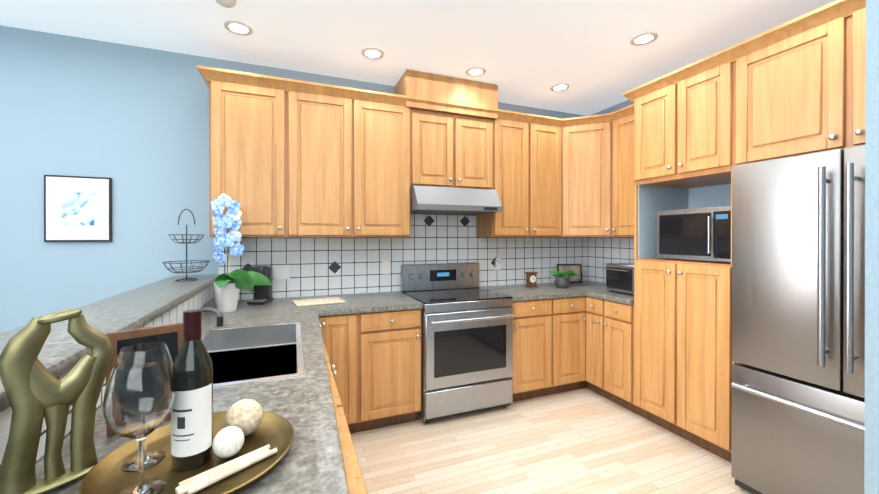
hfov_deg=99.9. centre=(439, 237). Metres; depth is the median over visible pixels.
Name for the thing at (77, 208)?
picture
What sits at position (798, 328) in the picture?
fridge
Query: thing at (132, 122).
wall
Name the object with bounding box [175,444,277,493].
sticks
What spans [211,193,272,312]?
orchid
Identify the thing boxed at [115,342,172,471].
wine glass
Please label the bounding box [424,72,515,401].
tall cabinet
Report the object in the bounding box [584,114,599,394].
tall cabinet
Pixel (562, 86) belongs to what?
recessed light
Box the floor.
[350,388,751,493]
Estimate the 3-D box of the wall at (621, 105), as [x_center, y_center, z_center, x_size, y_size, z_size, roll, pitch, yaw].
[2.243,0.024,2.797,0.100,2.750,2.900,0,0,-22]
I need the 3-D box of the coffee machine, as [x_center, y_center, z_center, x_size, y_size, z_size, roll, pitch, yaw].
[-1.333,0.349,2.754,0.120,0.270,0.200,0,0,-7]
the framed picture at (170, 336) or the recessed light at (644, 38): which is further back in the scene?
the recessed light at (644, 38)
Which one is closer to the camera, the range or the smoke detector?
the smoke detector
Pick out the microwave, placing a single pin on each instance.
(701, 234)
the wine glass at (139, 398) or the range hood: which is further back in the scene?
the range hood
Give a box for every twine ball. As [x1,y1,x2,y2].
[212,426,244,457]
[224,399,262,435]
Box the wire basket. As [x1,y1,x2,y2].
[162,209,209,281]
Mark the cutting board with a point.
(315, 301)
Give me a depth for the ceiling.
2.45 m
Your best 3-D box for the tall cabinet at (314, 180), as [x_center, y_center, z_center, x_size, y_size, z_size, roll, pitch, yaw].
[-0.544,0.031,0.860,0.670,2.746,0.440,0,0,-22]
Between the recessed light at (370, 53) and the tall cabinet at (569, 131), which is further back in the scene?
the tall cabinet at (569, 131)
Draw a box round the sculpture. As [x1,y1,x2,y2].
[0,308,114,493]
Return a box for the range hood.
[410,186,501,214]
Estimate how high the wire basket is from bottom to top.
0.464 m
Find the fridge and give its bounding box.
[731,145,864,493]
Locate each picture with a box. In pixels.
[44,175,111,241]
[106,322,183,436]
[557,264,581,282]
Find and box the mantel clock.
[525,272,537,287]
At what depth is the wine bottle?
0.77 m
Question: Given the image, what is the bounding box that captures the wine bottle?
[171,309,212,470]
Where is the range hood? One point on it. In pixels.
(442, 200)
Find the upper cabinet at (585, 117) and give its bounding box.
[584,116,587,235]
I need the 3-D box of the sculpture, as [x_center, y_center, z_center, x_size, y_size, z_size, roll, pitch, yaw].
[-0.751,0.317,0.731,0.141,0.344,0.105,0,0,-22]
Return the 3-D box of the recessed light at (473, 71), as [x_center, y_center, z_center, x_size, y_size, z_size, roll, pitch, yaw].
[0.296,-1.347,3.009,0.162,0.010,0.162,0,0,-22]
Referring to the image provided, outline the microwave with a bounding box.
[656,206,730,262]
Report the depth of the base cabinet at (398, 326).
2.68 m
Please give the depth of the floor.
2.38 m
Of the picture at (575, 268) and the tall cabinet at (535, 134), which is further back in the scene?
the picture at (575, 268)
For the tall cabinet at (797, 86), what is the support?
on the floor
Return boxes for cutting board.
[292,297,344,306]
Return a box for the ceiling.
[0,0,835,115]
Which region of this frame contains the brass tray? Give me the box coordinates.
[79,411,293,493]
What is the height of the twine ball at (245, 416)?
0.084 m
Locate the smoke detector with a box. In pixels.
[215,0,235,7]
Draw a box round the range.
[401,262,514,422]
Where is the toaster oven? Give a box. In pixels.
[604,262,633,294]
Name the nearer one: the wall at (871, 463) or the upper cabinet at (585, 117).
the wall at (871, 463)
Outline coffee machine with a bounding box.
[247,266,272,304]
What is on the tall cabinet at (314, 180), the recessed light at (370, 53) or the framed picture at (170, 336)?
the framed picture at (170, 336)
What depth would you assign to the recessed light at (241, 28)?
2.37 m
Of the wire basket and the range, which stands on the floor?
the range
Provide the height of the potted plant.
0.175 m
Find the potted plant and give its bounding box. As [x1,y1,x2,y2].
[548,269,576,287]
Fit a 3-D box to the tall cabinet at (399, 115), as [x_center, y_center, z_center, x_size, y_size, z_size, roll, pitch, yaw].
[-0.464,0.025,2.939,0.455,2.746,0.630,0,0,-22]
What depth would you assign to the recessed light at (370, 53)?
2.71 m
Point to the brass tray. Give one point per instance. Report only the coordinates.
(106, 475)
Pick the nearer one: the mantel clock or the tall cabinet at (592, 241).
the tall cabinet at (592, 241)
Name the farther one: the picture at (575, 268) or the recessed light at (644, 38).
the picture at (575, 268)
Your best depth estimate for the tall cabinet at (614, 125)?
3.27 m
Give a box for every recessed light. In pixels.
[224,20,252,35]
[361,47,383,59]
[465,67,485,76]
[550,83,569,91]
[630,32,657,45]
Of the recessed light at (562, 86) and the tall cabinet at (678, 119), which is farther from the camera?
the recessed light at (562, 86)
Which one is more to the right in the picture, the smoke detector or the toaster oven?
the toaster oven
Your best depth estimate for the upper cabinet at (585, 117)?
3.47 m
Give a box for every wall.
[0,25,584,333]
[589,100,633,282]
[864,0,878,493]
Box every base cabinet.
[248,468,367,493]
[376,300,422,427]
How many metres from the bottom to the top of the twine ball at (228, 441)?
0.062 m
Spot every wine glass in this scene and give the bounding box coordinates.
[102,356,175,493]
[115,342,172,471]
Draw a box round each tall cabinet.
[0,65,375,493]
[376,69,423,303]
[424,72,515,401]
[516,112,555,400]
[556,116,583,392]
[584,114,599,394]
[600,91,627,408]
[628,48,727,460]
[728,0,865,462]
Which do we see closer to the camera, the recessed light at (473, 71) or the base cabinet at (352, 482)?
the base cabinet at (352, 482)

